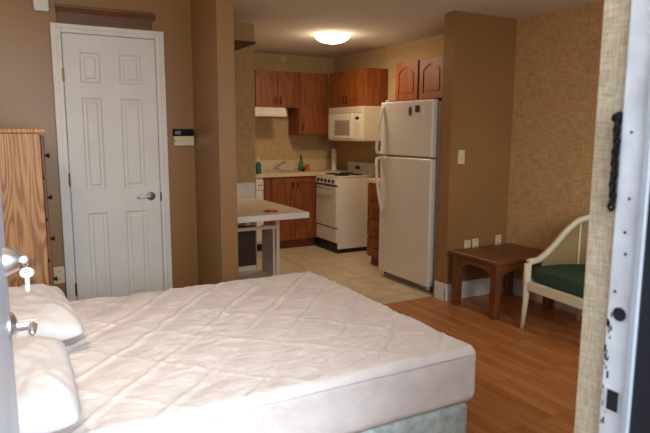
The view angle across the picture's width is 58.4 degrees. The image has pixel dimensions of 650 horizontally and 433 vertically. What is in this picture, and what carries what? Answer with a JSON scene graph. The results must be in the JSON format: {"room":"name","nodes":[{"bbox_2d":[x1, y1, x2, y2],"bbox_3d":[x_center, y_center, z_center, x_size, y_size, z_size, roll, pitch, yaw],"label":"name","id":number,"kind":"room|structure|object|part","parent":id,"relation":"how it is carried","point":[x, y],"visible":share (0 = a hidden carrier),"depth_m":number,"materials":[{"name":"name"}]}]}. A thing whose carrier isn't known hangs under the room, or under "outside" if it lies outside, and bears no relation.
{"room":"studio apartment","nodes":[
{"label":"studio apartment","id":0,"kind":"room"},
{"bbox_2d":[0,0,197,297],"bbox_3d":[-1.612,-0.350,3.955,1.675,2.332,0.100,-4,10,-28],"label":"wall","id":1,"kind":"structure","parent":0,"point":[26,73],"depth_m":3.87,"materials":[{"name":"brown paint"}]},
{"bbox_2d":[33,0,48,11],"bbox_3d":[-1.778,-1.347,3.633,0.086,0.123,0.039,-4,10,-28],"label":"box","id":2,"kind":"object","parent":1,"relation":"attached to","point":[38,5],"visible":1,"depth_m":3.62,"materials":[{"name":"white paint"}]},
{"bbox_2d":[53,266,64,283],"bbox_3d":[-1.786,0.394,3.906,0.068,0.115,0.009,-4,10,-28],"label":"wall outlet","id":3,"kind":"object","parent":1,"relation":"attached to","point":[59,272],"visible":0.96,"depth_m":3.90,"materials":[{"name":"beige plastic"}]},
{"bbox_2d":[55,3,155,30],"bbox_3d":[-1.433,-1.306,3.827,0.618,0.116,0.045,-4,10,-28],"label":"wall ledge","id":4,"kind":"object","parent":1,"relation":"attached to","point":[65,13],"visible":1,"depth_m":3.81,"materials":[{"name":"brown wood"}]},
{"bbox_3d":[-1.433,-1.342,3.822,0.618,0.045,0.045,-4,10,-28],"label":"crown moulding","id":5,"kind":"part","parent":4,"relation":"part of","materials":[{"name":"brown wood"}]},
{"bbox_2d":[49,22,172,301],"bbox_3d":[-1.422,-0.222,3.977,0.714,2.075,0.076,-4,10,-28],"label":"door","id":6,"kind":"structure","parent":1,"relation":"in","point":[109,131],"depth_m":3.96,"materials":[{"name":"white paint"}]},
{"bbox_3d":[-1.545,-0.978,3.821,0.128,0.195,0.010,-4,10,-28],"label":"panel","id":7,"kind":"part","parent":6,"relation":"part of","materials":[{"name":"white paint"}]},
{"bbox_3d":[-1.547,-0.486,3.893,0.128,0.610,0.010,-4,10,-28],"label":"panel","id":8,"kind":"part","parent":6,"relation":"part of","materials":[{"name":"white paint"}]},
{"bbox_3d":[-1.550,0.276,4.005,0.128,0.610,0.010,-4,10,-28],"label":"panel","id":9,"kind":"part","parent":6,"relation":"part of","materials":[{"name":"white paint"}]},
{"bbox_3d":[-1.322,-0.995,3.943,0.146,0.195,0.010,-4,10,-28],"label":"panel","id":10,"kind":"part","parent":6,"relation":"part of","materials":[{"name":"white paint"}]},
{"bbox_3d":[-1.324,-0.503,4.015,0.146,0.610,0.010,-4,10,-28],"label":"panel","id":11,"kind":"part","parent":6,"relation":"part of","materials":[{"name":"white paint"}]},
{"bbox_3d":[-1.326,0.259,4.127,0.146,0.610,0.010,-4,10,-28],"label":"panel","id":12,"kind":"part","parent":6,"relation":"part of","materials":[{"name":"white paint"}]},
{"bbox_3d":[-1.255,-0.138,4.051,0.108,0.024,0.023,-4,10,-28],"label":"lever","id":13,"kind":"part","parent":6,"relation":"part of","materials":[{"name":"metal"}]},
{"bbox_3d":[-1.220,-0.142,4.094,0.062,0.062,0.046,-4,10,-28],"label":"handle","id":14,"kind":"part","parent":6,"relation":"part of","materials":[{"name":"metal"}]},
{"bbox_2d":[173,129,193,145],"bbox_3d":[-1.017,-0.568,4.175,0.147,0.119,0.034,-4,10,-28],"label":"thermostat","id":15,"kind":"object","parent":1,"relation":"attached to","point":[181,137],"visible":1,"depth_m":4.16,"materials":[{"name":"beige plastic"}]},
{"bbox_2d":[190,0,238,284],"bbox_3d":[-0.768,-0.359,4.042,0.115,2.332,0.560,-4,10,-28],"label":"wall pier","id":16,"kind":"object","parent":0,"point":[212,21],"visible":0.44,"depth_m":3.87,"materials":[{"name":"brown paint"}]},
{"bbox_2d":[234,22,256,269],"bbox_3d":[-0.946,-0.526,5.170,0.661,2.332,0.110,-4,10,-28],"label":"wall","id":17,"kind":"structure","parent":0,"point":[244,57],"depth_m":5.17,"materials":[{"name":"paint"}]},
{"bbox_2d":[254,52,333,237],"bbox_3d":[-0.983,-0.810,7.109,2.483,2.332,0.100,-4,10,-28],"label":"wall","id":18,"kind":"structure","parent":0,"point":[273,141],"depth_m":7.27,"materials":[{"name":"paint"}]},
{"bbox_2d":[255,107,286,116],"bbox_3d":[-0.824,-1.224,6.819,0.625,0.106,0.447,-4,10,-28],"label":"range hood","id":19,"kind":"object","parent":18,"relation":"attached to","point":[259,111],"visible":0.52,"depth_m":6.70,"materials":[{"name":"white metal"}]},
{"bbox_2d":[254,70,298,108],"bbox_3d":[-0.629,-1.512,6.949,0.570,0.426,0.335,-4,10,-28],"label":"upper cabinet","id":20,"kind":"object","parent":18,"relation":"attached to","point":[280,89],"visible":0.91,"depth_m":6.83,"materials":[{"name":"brown wood"}]},
{"bbox_3d":[-0.684,-1.487,6.776,0.272,0.410,0.018,-4,10,-28],"label":"door","id":21,"kind":"part","parent":20,"relation":"part of","materials":[{"name":"brown wood"}]},
{"bbox_3d":[-0.683,-1.487,6.773,0.132,0.270,0.006,-4,10,-28],"label":"raised panel","id":22,"kind":"part","parent":20,"relation":"part of","materials":[{"name":"brown wood"}]},
{"bbox_3d":[-0.441,-1.506,6.909,0.272,0.410,0.018,-4,10,-28],"label":"door","id":23,"kind":"part","parent":20,"relation":"part of","materials":[{"name":"brown wood"}]},
{"bbox_3d":[-0.439,-1.505,6.906,0.132,0.270,0.006,-4,10,-28],"label":"raised panel","id":24,"kind":"part","parent":20,"relation":"part of","materials":[{"name":"brown wood"}]},
{"bbox_2d":[256,159,330,170],"bbox_3d":[-0.957,-0.613,7.082,2.484,0.130,0.018,-4,10,-28],"label":"backsplash","id":25,"kind":"structure","parent":18,"relation":"attached to","point":[266,165],"depth_m":7.37,"materials":[{"name":"beige laminate"}]},
{"bbox_2d":[288,72,327,134],"bbox_3d":[-0.199,-1.388,7.207,0.408,0.743,0.335,-4,10,-28],"label":"upper cabinet","id":26,"kind":"object","parent":18,"relation":"attached to","point":[311,117],"visible":0.96,"depth_m":7.09,"materials":[{"name":"brown wood"}]},
{"bbox_3d":[-0.150,-1.372,7.090,0.362,0.728,0.018,-4,10,-28],"label":"door","id":27,"kind":"part","parent":26,"relation":"part of","materials":[{"name":"brown wood"}]},
{"bbox_3d":[-0.148,-1.371,7.088,0.222,0.588,0.006,-4,10,-28],"label":"raised panel","id":28,"kind":"part","parent":26,"relation":"part of","materials":[{"name":"brown wood"}]},
{"bbox_2d":[233,0,601,57],"bbox_3d":[-0.225,-1.548,3.850,4.365,0.080,6.290,-4,10,-28],"label":"ceiling","id":29,"kind":"structure","parent":0,"point":[287,27],"depth_m":4.85,"materials":[{"name":"white paint"}]},
{"bbox_2d":[315,32,349,43],"bbox_3d":[0.070,-1.731,5.665,0.344,0.083,0.344,-4,10,-28],"label":"ceiling lamp","id":30,"kind":"object","parent":29,"relation":"attached to","point":[325,37],"visible":1,"depth_m":5.55,"materials":[{"name":"white glass"}]},
{"bbox_2d":[257,238,581,432],"bbox_3d":[-0.234,0.828,4.198,4.365,0.060,6.290,-4,10,-28],"label":"floor","id":31,"kind":"structure","parent":0,"point":[526,379],"depth_m":3.98,"materials":[{"name":"laminate"}]},
{"bbox_2d":[0,128,57,286],"bbox_3d":[-1.834,0.214,3.293,0.519,1.408,0.836,-4,10,-28],"label":"dresser","id":32,"kind":"object","parent":31,"relation":"on","point":[23,183],"visible":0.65,"depth_m":2.95,"materials":[{"name":"brown wood"}]},
{"bbox_3d":[-1.634,-0.360,3.318,0.018,0.207,0.796,-4,10,-28],"label":"drawer","id":33,"kind":"part","parent":32,"relation":"part of","materials":[{"name":"brown wood"}]},
{"bbox_3d":[-1.635,-0.143,3.350,0.018,0.207,0.796,-4,10,-28],"label":"drawer","id":34,"kind":"part","parent":32,"relation":"part of","materials":[{"name":"brown wood"}]},
{"bbox_3d":[-1.635,0.074,3.382,0.018,0.207,0.796,-4,10,-28],"label":"drawer","id":35,"kind":"part","parent":32,"relation":"part of","materials":[{"name":"brown wood"}]},
{"bbox_3d":[-1.636,0.290,3.414,0.018,0.207,0.796,-4,10,-28],"label":"drawer","id":36,"kind":"part","parent":32,"relation":"part of","materials":[{"name":"brown wood"}]},
{"bbox_2d":[238,224,274,279],"bbox_3d":[-0.686,0.410,4.678,0.528,0.626,0.255,-4,10,-28],"label":"shelf unit","id":37,"kind":"object","parent":31,"relation":"on","point":[246,240],"visible":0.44,"depth_m":4.79,"materials":[{"name":"white laminate"}]},
{"bbox_3d":[-0.776,0.442,4.768,0.451,0.044,0.020,-4,10,-28],"label":"rail","id":38,"kind":"part","parent":37,"relation":"part of","materials":[{"name":"white laminate"}]},
{"bbox_3d":[-0.777,0.253,4.742,0.451,0.336,0.015,-4,10,-28],"label":"panel","id":39,"kind":"part","parent":37,"relation":"part of","materials":[{"name":"brown wood"}]},
{"bbox_3d":[-0.694,0.496,4.686,0.509,0.037,0.255,-4,10,-28],"label":"shelf","id":40,"kind":"part","parent":37,"relation":"part of","materials":[{"name":"white laminate"}]},
{"bbox_3d":[-0.468,0.391,4.810,0.018,0.626,0.232,-4,10,-28],"label":"panel","id":41,"kind":"part","parent":37,"relation":"part of","materials":[{"name":"white laminate"}]},
{"bbox_2d":[256,178,265,250],"bbox_3d":[-1.056,-0.029,6.831,0.591,0.866,0.493,-4,10,-28],"label":"dishwasher","id":42,"kind":"object","parent":31,"relation":"on","point":[260,182],"visible":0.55,"depth_m":6.73,"materials":[{"name":"white plastic"}]},
{"bbox_3d":[-1.081,0.353,6.904,0.545,0.089,0.420,-4,10,-28],"label":"kick plate","id":43,"kind":"part","parent":42,"relation":"part of","materials":[{"name":"black ceramic"}]},
{"bbox_3d":[-0.956,-0.349,6.574,0.553,0.125,0.029,-4,10,-28],"label":"control panel","id":44,"kind":"part","parent":42,"relation":"part of","materials":[{"name":"white plastic"}]},
{"bbox_3d":[-0.959,0.014,6.630,0.553,0.600,0.024,-4,10,-28],"label":"door","id":45,"kind":"part","parent":42,"relation":"part of","materials":[{"name":"white metal"}]},
{"bbox_2d":[237,183,308,274],"bbox_3d":[-0.654,0.247,4.720,0.646,0.935,1.148,-4,10,-28],"label":"table","id":46,"kind":"object","parent":31,"relation":"on","point":[250,208],"visible":0.41,"depth_m":4.56,"materials":[{"name":"beige laminate"}]},
{"bbox_3d":[-0.627,0.100,4.527,0.528,0.027,0.020,-4,10,-28],"label":"rail","id":47,"kind":"part","parent":46,"relation":"part of","materials":[{"name":"white laminate"}]},
{"bbox_3d":[-0.383,0.339,4.697,0.028,0.762,0.025,-4,10,-28],"label":"leg","id":48,"kind":"part","parent":46,"relation":"part of","materials":[{"name":"white laminate"}]},
{"bbox_2d":[265,176,315,248],"bbox_3d":[-0.503,-0.071,7.127,0.663,0.868,0.519,-4,10,-28],"label":"base cabinet","id":49,"kind":"object","parent":31,"relation":"on","point":[298,192],"visible":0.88,"depth_m":6.96,"materials":[{"name":"brown wood"}]},
{"bbox_3d":[-0.493,-0.081,6.879,0.290,0.730,0.018,-4,10,-28],"label":"door","id":50,"kind":"part","parent":49,"relation":"part of","materials":[{"name":"brown wood"}]},
{"bbox_3d":[-0.491,-0.081,6.877,0.150,0.590,0.006,-4,10,-28],"label":"raised panel","id":51,"kind":"part","parent":49,"relation":"part of","materials":[{"name":"brown wood"}]},
{"bbox_2d":[256,159,347,177],"bbox_3d":[-0.841,-0.562,6.877,2.484,0.170,0.498,-4,10,-28],"label":"countertop","id":52,"kind":"structure","parent":49,"relation":"on","point":[317,166],"depth_m":7.24,"materials":[{"name":"beige laminate"}]},
{"bbox_2d":[256,157,260,173],"bbox_3d":[-0.765,-0.585,6.681,0.068,0.191,0.068,-4,10,-28],"label":"bottle","id":53,"kind":"object","parent":52,"relation":"on","point":[258,164],"visible":0.98,"depth_m":6.66,"materials":[{"name":"teal plastic"}]},
{"bbox_2d":[269,161,286,170],"bbox_3d":[-0.564,-0.621,7.133,0.180,0.132,0.211,-4,10,-28],"label":"faucet","id":54,"kind":"object","parent":52,"relation":"on","point":[285,162],"visible":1,"depth_m":7.17,"materials":[{"name":"metal"}]},
{"bbox_3d":[-0.549,-0.625,7.137,0.219,0.124,0.033,7,11,39],"label":"spout","id":55,"kind":"part","parent":54,"relation":"part of","materials":[{"name":"metal"}]},
{"bbox_2d":[261,170,304,172],"bbox_3d":[-0.542,-0.524,7.044,0.544,0.042,0.314,-4,10,-28],"label":"sink basin","id":56,"kind":"object","parent":52,"relation":"in","point":[283,171],"depth_m":7.12,"materials":[{"name":"metal"}]},
{"bbox_2d":[299,155,303,170],"bbox_3d":[-0.297,-0.677,7.233,0.060,0.216,0.060,-4,10,-28],"label":"bottle","id":57,"kind":"object","parent":52,"relation":"on","point":[301,164],"visible":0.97,"depth_m":7.21,"materials":[{"name":"green glass"}]},
{"bbox_2d":[305,164,309,170],"bbox_3d":[-0.220,-0.614,7.273,0.055,0.079,0.060,-4,10,-28],"label":"sponge","id":58,"kind":"object","parent":52,"relation":"on","point":[307,166],"visible":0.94,"depth_m":7.25,"materials":[{"name":"red"}]},
{"bbox_2d":[331,148,336,169],"bbox_3d":[0.114,-0.722,7.351,0.068,0.273,0.068,-4,10,-28],"label":"paper towel roll","id":59,"kind":"object","parent":52,"relation":"on","point":[333,151],"visible":1,"depth_m":7.33,"materials":[{"name":"white paper"}]},
{"bbox_3d":[-0.237,-0.101,7.019,0.285,0.730,0.018,-4,10,-28],"label":"door","id":60,"kind":"part","parent":49,"relation":"part of","materials":[{"name":"brown wood"}]},
{"bbox_3d":[-0.235,-0.101,7.016,0.145,0.590,0.006,-4,10,-28],"label":"raised panel","id":61,"kind":"part","parent":49,"relation":"part of","materials":[{"name":"brown wood"}]},
{"bbox_2d":[315,161,374,253],"bbox_3d":[0.220,-0.128,6.952,0.556,1.035,0.501,-4,10,-28],"label":"stove","id":62,"kind":"object","parent":31,"relation":"on","point":[342,200],"visible":0.99,"depth_m":6.77,"materials":[{"name":"white metal"}]},
{"bbox_3d":[0.019,0.196,6.889,0.019,0.162,0.483,-4,10,-28],"label":"storage drawer","id":63,"kind":"part","parent":62,"relation":"part of","materials":[{"name":"white metal"}]},
{"bbox_3d":[0.018,-0.132,6.840,0.023,0.475,0.483,-4,10,-28],"label":"oven door","id":64,"kind":"part","parent":62,"relation":"part of","materials":[{"name":"white metal"}]},
{"bbox_3d":[0.025,0.315,6.910,0.006,0.070,0.475,-4,10,-28],"label":"panel","id":65,"kind":"part","parent":62,"relation":"part of","materials":[{"name":"black metal"}]},
{"bbox_3d":[0.017,-0.423,6.796,0.027,0.084,0.491,-4,10,-28],"label":"control panel","id":66,"kind":"part","parent":62,"relation":"part of","materials":[{"name":"white metal"}]},
{"bbox_3d":[0.240,0.358,7.036,0.475,0.050,0.479,-4,10,-28],"label":"kick plate","id":67,"kind":"part","parent":62,"relation":"part of","materials":[{"name":"black metal"}]},
{"bbox_2d":[317,173,374,177],"bbox_3d":[0.242,-0.492,6.910,0.507,0.018,0.501,-4,10,-28],"label":"cooktop","id":68,"kind":"object","parent":62,"relation":"in","point":[325,175],"depth_m":6.77,"materials":[{"name":"white metal"}]},
{"bbox_2d":[367,178,379,265],"bbox_3d":[0.747,0.067,6.069,0.499,0.910,0.445,-4,10,-28],"label":"base cabinet","id":69,"kind":"object","parent":31,"relation":"on","point":[373,209],"visible":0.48,"depth_m":6.05,"materials":[{"name":"brown wood"}]},
{"bbox_3d":[0.553,0.135,5.977,0.017,0.180,0.415,-4,10,-28],"label":"drawer","id":70,"kind":"part","parent":69,"relation":"part of","materials":[{"name":"brown wood"}]},
{"bbox_3d":[0.552,0.333,6.006,0.017,0.200,0.415,-4,10,-28],"label":"drawer","id":71,"kind":"part","parent":69,"relation":"part of","materials":[{"name":"brown wood"}]},
{"bbox_2d":[367,178,379,183],"bbox_3d":[0.757,-0.363,6.011,0.480,0.042,0.445,-4,10,-28],"label":"countertop","id":72,"kind":"structure","parent":69,"relation":"on","point":[372,180],"depth_m":6.01,"materials":[{"name":"beige laminate"}]},
{"bbox_3d":[0.553,-0.053,5.950,0.017,0.180,0.415,-4,10,-28],"label":"drawer","id":73,"kind":"part","parent":69,"relation":"part of","materials":[{"name":"brown wood"}]},
{"bbox_3d":[0.554,-0.233,5.923,0.017,0.165,0.415,-4,10,-28],"label":"drawer","id":74,"kind":"part","parent":69,"relation":"part of","materials":[{"name":"brown wood"}]},
{"bbox_2d":[375,99,441,291],"bbox_3d":[0.956,-0.227,5.393,0.709,1.690,0.763,-4,10,-28],"label":"refrigerator","id":75,"kind":"object","parent":31,"relation":"on","point":[408,193],"visible":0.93,"depth_m":5.18,"materials":[{"name":"white metal"}]},
{"bbox_3d":[0.516,-0.310,5.536,0.086,0.520,0.059,-4,10,-28],"label":"handle","id":76,"kind":"part","parent":75,"relation":"part of","materials":[{"name":"white plastic"}]},
{"bbox_3d":[0.518,-0.810,5.462,0.085,0.451,0.062,-4,10,-28],"label":"handle","id":77,"kind":"part","parent":75,"relation":"part of","materials":[{"name":"white plastic"}]},
{"bbox_3d":[0.735,0.018,5.306,0.068,1.112,0.763,-4,10,-28],"label":"fridge door","id":78,"kind":"part","parent":75,"relation":"part of","materials":[{"name":"white metal"}]},
{"bbox_3d":[0.738,-0.784,5.189,0.068,0.486,0.763,-4,10,-28],"label":"freezer door","id":79,"kind":"part","parent":75,"relation":"part of","materials":[{"name":"white metal"}]},
{"bbox_2d":[415,105,419,111],"bbox_3d":[0.793,-0.925,4.991,0.004,0.057,0.057,-4,10,-28],"label":"magnet","id":80,"kind":"object","parent":75,"relation":"attached to","point":[417,107],"visible":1,"depth_m":4.99},
{"bbox_2d":[451,243,555,320],"bbox_3d":[1.430,0.505,4.677,0.670,0.452,0.510,-4,10,-28],"label":"side table","id":81,"kind":"object","parent":31,"relation":"on","point":[499,260],"visible":0.79,"depth_m":4.57,"materials":[{"name":"brown wood"}]},
{"bbox_3d":[1.073,0.514,4.723,0.058,0.420,0.058,-4,10,-28],"label":"leg","id":82,"kind":"part","parent":81,"relation":"part of","materials":[{"name":"brown wood"}]},
{"bbox_3d":[1.276,0.568,4.357,0.058,0.420,0.058,-4,10,-28],"label":"leg","id":83,"kind":"part","parent":81,"relation":"part of","materials":[{"name":"brown wood"}]},
{"bbox_3d":[1.583,0.475,5.001,0.058,0.420,0.058,-4,10,-28],"label":"leg","id":84,"kind":"part","parent":81,"relation":"part of","materials":[{"name":"brown wood"}]},
{"bbox_3d":[1.786,0.529,4.635,0.058,0.420,0.058,-4,10,-28],"label":"leg","id":85,"kind":"part","parent":81,"relation":"part of","materials":[{"name":"brown wood"}]},
{"bbox_2d":[520,214,589,328],"bbox_3d":[1.815,0.415,3.969,0.625,0.844,0.655,-3,9,-23],"label":"armchair","id":86,"kind":"object","parent":31,"relation":"on","point":[567,277],"visible":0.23,"depth_m":4.12,"materials":[{"name":"beige paint"}]},
{"bbox_3d":[1.438,0.570,4.161,0.062,0.476,0.055,-3,9,-23],"label":"leg","id":87,"kind":"part","parent":86,"relation":"part of","materials":[{"name":"beige paint"}]},
{"bbox_3d":[1.819,0.512,3.985,0.603,0.072,0.621,-3,9,-23],"label":"seat frame","id":88,"kind":"part","parent":86,"relation":"part of","materials":[{"name":"beige paint"}]},
{"bbox_3d":[1.830,0.183,3.941,0.594,0.377,0.642,-3,9,-23],"label":"rail","id":89,"kind":"part","parent":86,"relation":"part of","materials":[{"name":"beige paint"}]},
{"bbox_2d":[534,263,585,297],"bbox_3d":[1.807,0.425,3.967,0.539,0.112,0.576,-3,9,-23],"label":"cushion","id":90,"kind":"object","parent":86,"relation":"on","point":[565,277],"depth_m":3.93,"materials":[{"name":"green fabric"}]},
{"bbox_3d":[1.876,0.253,3.971,0.452,0.480,0.587,-3,9,-23],"label":"cane panel","id":91,"kind":"part","parent":86,"relation":"part of","materials":[{"name":"brown wicker"}]},
{"bbox_3d":[1.875,0.631,4.279,0.043,0.329,0.116,2,9,13],"label":"leg","id":92,"kind":"part","parent":86,"relation":"part of","materials":[{"name":"beige paint"}]},
{"bbox_3d":[-0.594,0.978,2.538,1.840,0.124,1.350,-4,10,-28],"label":"frame","id":93,"kind":"object","parent":31,"relation":"on","visible":0},
{"bbox_2d":[356,402,466,432],"bbox_3d":[-0.584,0.816,2.519,1.896,0.200,1.414,-4,10,-28],"label":"box spring","id":94,"kind":"object","parent":93,"relation":"on","point":[452,418],"visible":0.02,"depth_m":2.26,"materials":[{"name":"fabric"}]},
{"bbox_2d":[54,271,475,432],"bbox_3d":[-0.579,0.594,2.488,1.935,0.246,1.457,-4,10,-28],"label":"mattress","id":95,"kind":"object","parent":94,"relation":"on","point":[305,352],"visible":0.91,"depth_m":2.19,"materials":[{"name":"white fabric"}]},
{"bbox_2d":[8,284,83,340],"bbox_3d":[-1.311,0.407,2.372,0.527,0.154,0.690,-6,10,-31],"label":"pillow","id":96,"kind":"object","parent":95,"relation":"on","point":[56,317],"visible":0.64,"depth_m":2.27,"materials":[{"name":"white fabric"}]},
{"bbox_2d":[13,335,80,432],"bbox_3d":[-1.026,0.501,1.714,0.527,0.159,0.670,-5,10,-27],"label":"pillow","id":97,"kind":"object","parent":95,"relation":"on","point":[48,401],"visible":0.74,"depth_m":1.61,"materials":[{"name":"white fabric"}]},
{"bbox_2d":[334,0,604,290],"bbox_3d":[1.634,-0.497,5.039,0.112,2.332,6.290,-4,10,-28],"label":"wall","id":98,"kind":"structure","parent":0,"point":[558,53],"depth_m":4.66,"materials":[{"name":"paint"}]},
{"bbox_2d":[330,68,387,107],"bbox_3d":[0.372,-1.477,6.752,0.355,0.412,0.772,-4,10,-28],"label":"upper cabinet","id":99,"kind":"object","parent":98,"relation":"attached to","point":[362,86],"visible":0.97,"depth_m":6.48,"materials":[{"name":"brown wood"}]},
{"bbox_3d":[0.159,-1.492,6.854,0.018,0.400,0.378,-4,10,-28],"label":"door","id":100,"kind":"part","parent":99,"relation":"part of","materials":[{"name":"brown wood"}]},
{"bbox_3d":[0.157,-1.492,6.853,0.006,0.260,0.238,-4,10,-28],"label":"raised panel","id":101,"kind":"part","parent":99,"relation":"part of","materials":[{"name":"brown wood"}]},
{"bbox_2d":[328,106,380,140],"bbox_3d":[0.385,-1.075,6.762,0.376,0.382,0.760,-4,10,-28],"label":"microwave","id":102,"kind":"object","parent":99,"relation":"attached to","point":[358,123],"visible":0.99,"depth_m":6.49,"materials":[{"name":"beige plastic"}]},
{"bbox_3d":[0.180,-1.051,6.775,0.024,0.285,0.543,-4,10,-28],"label":"door","id":103,"kind":"part","parent":102,"relation":"part of","materials":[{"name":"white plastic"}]},
{"bbox_3d":[0.341,-1.443,6.520,0.006,0.260,0.238,-4,10,-28],"label":"raised panel","id":104,"kind":"part","parent":99,"relation":"part of","materials":[{"name":"brown wood"}]},
{"bbox_3d":[0.344,-1.443,6.521,0.018,0.400,0.378,-4,10,-28],"label":"door","id":105,"kind":"part","parent":99,"relation":"part of","materials":[{"name":"brown wood"}]},
{"bbox_2d":[395,55,443,101],"bbox_3d":[1.114,-1.290,5.448,0.323,0.378,1.105,-4,10,-28],"label":"upper cabinet","id":106,"kind":"object","parent":98,"relation":"attached to","point":[421,79],"visible":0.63,"depth_m":5.51,"materials":[{"name":"brown wood"}]},
{"bbox_3d":[0.803,-1.327,5.695,0.018,0.365,0.355,-4,10,-28],"label":"door","id":107,"kind":"part","parent":106,"relation":"part of","materials":[{"name":"brown wood"}]},
{"bbox_3d":[0.800,-1.327,5.693,0.006,0.225,0.215,-4,10,-28],"label":"raised panel","id":108,"kind":"part","parent":106,"relation":"part of","materials":[{"name":"brown wood"}]},
{"bbox_3d":[0.989,-1.277,5.360,0.018,0.365,0.355,-4,10,-28],"label":"door","id":109,"kind":"part","parent":106,"relation":"part of","materials":[{"name":"brown wood"}]},
{"bbox_3d":[0.986,-1.277,5.359,0.006,0.225,0.215,-4,10,-28],"label":"raised panel","id":110,"kind":"part","parent":106,"relation":"part of","materials":[{"name":"brown wood"}]},
{"bbox_2d":[513,278,583,315],"bbox_3d":[2.308,0.782,3.868,0.019,0.145,2.960,-4,10,-28],"label":"baseboard","id":111,"kind":"structure","parent":98,"relation":"attached to","point":[517,283],"depth_m":4.83,"materials":[{"name":"white paint"}]},
{"bbox_2d":[436,11,516,300],"bbox_3d":[1.272,-0.477,4.894,0.687,2.332,0.139,-4,10,-28],"label":"wall","id":112,"kind":"structure","parent":0,"point":[480,49],"depth_m":4.81,"materials":[{"name":"brown paint"}]},
{"bbox_2d":[434,281,443,300],"bbox_3d":[0.967,0.626,4.902,0.014,0.145,0.124,-4,10,-28],"label":"baseboard","id":113,"kind":"structure","parent":112,"relation":"attached to","point":[439,287],"depth_m":4.90,"materials":[{"name":"white paint"}]},
{"bbox_2d":[458,150,464,163],"bbox_3d":[1.114,-0.484,4.736,0.070,0.115,0.018,-4,10,-28],"label":"light switch","id":114,"kind":"object","parent":112,"relation":"attached to","point":[461,153],"visible":1,"depth_m":4.74,"materials":[{"name":"beige plastic"}]},
{"bbox_2d":[464,240,470,247],"bbox_3d":[1.200,0.241,4.896,0.068,0.085,0.009,-4,10,-28],"label":"wall outlet","id":115,"kind":"object","parent":112,"relation":"attached to","point":[467,243],"visible":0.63,"depth_m":4.89,"materials":[{"name":"beige plastic"}]},
{"bbox_2d":[472,238,478,247],"bbox_3d":[1.278,0.230,4.938,0.068,0.085,0.009,-4,10,-28],"label":"wall outlet","id":116,"kind":"object","parent":112,"relation":"attached to","point":[474,241],"visible":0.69,"depth_m":4.93,"materials":[{"name":"beige plastic"}]},
{"bbox_2d":[495,235,500,244],"bbox_3d":[1.510,0.202,5.063,0.068,0.085,0.009,-4,10,-28],"label":"wall outlet","id":117,"kind":"object","parent":112,"relation":"attached to","point":[497,237],"visible":0.92,"depth_m":5.06,"materials":[{"name":"beige plastic"}]},
{"bbox_2d":[574,0,631,432],"bbox_3d":[1.242,0.039,1.376,4.165,2.332,0.118,-4,10,-28],"label":"wall","id":118,"kind":"structure","parent":0,"point":[616,17],"depth_m":0.98,"materials":[{"name":"paint"}]},
{"bbox_2d":[0,187,36,432],"bbox_3d":[-0.533,0.237,0.945,0.100,2.028,0.870,-4,9,-25],"label":"door","id":119,"kind":"structure","parent":118,"relation":"in","point":[10,326],"depth_m":1.24,"materials":[{"name":"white paint"}]},
{"bbox_3d":[-0.673,0.242,1.296,0.056,0.066,0.066,-4,9,-25],"label":"handle","id":120,"kind":"part","parent":119,"relation":"part of","materials":[{"name":"metal"}]},
{"bbox_2d":[19,256,33,291],"bbox_3d":[-0.660,0.127,1.287,0.028,0.082,0.010,-8,12,-44],"label":"key","id":121,"kind":"object","parent":119,"relation":"hanging from","point":[26,272],"visible":1,"depth_m":1.28,"materials":[{"name":"metal"}]},
{"bbox_3d":[-0.644,0.245,1.279,0.019,0.019,0.071,-4,9,-25],"label":"lever","id":122,"kind":"part","parent":119,"relation":"part of","materials":[{"name":"metal"}]},
{"bbox_2d":[607,111,622,211],"bbox_3d":[0.469,-0.088,0.944,0.016,0.162,0.021,-4,10,-28],"label":"chain","id":123,"kind":"object","parent":118,"relation":"hanging from","point":[617,117],"visible":1,"depth_m":0.94,"materials":[{"name":"black metal"}]},
{"bbox_3d":[0.470,-0.159,0.934,0.015,0.020,0.020,-4,10,-28],"label":"anchor knob","id":124,"kind":"part","parent":123,"relation":"part of","materials":[{"name":"black metal"}]},
{"bbox_2d":[598,0,649,432],"bbox_3d":[0.499,0.234,0.968,0.043,2.060,0.056,-4,10,-28],"label":"door frame","id":125,"kind":"structure","parent":118,"relation":"attached to","point":[633,185],"depth_m":0.93,"materials":[{"name":"white paint"}]},
{"bbox_3d":[0.482,0.310,0.978,0.002,0.045,0.028,-4,10,-28],"label":"strike plate","id":126,"kind":"part","parent":125,"relation":"part of","materials":[{"name":"black metal"}]},
{"bbox_2d":[630,198,649,432],"bbox_3d":[0.591,0.223,0.904,0.132,2.100,0.141,-4,10,-28],"label":"trim","id":127,"kind":"structure","parent":118,"relation":"attached to","point":[640,412],"depth_m":0.92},
{"bbox_3d":[-1.536,-0.570,5.459,0.092,2.332,2.490,-4,10,-28],"label":"wall","id":128,"kind":"structure","parent":0,"visible":0},
{"bbox_2d":[234,40,255,50],"bbox_3d":[-0.879,-1.398,4.725,0.476,0.018,0.499,-4,10,-28],"label":"wall shelf","id":129,"kind":"object","parent":128,"relation":"attached to","point":[238,44],"visible":0.34,"depth_m":4.65,"materials":[{"name":"brown wood"}]}
]}

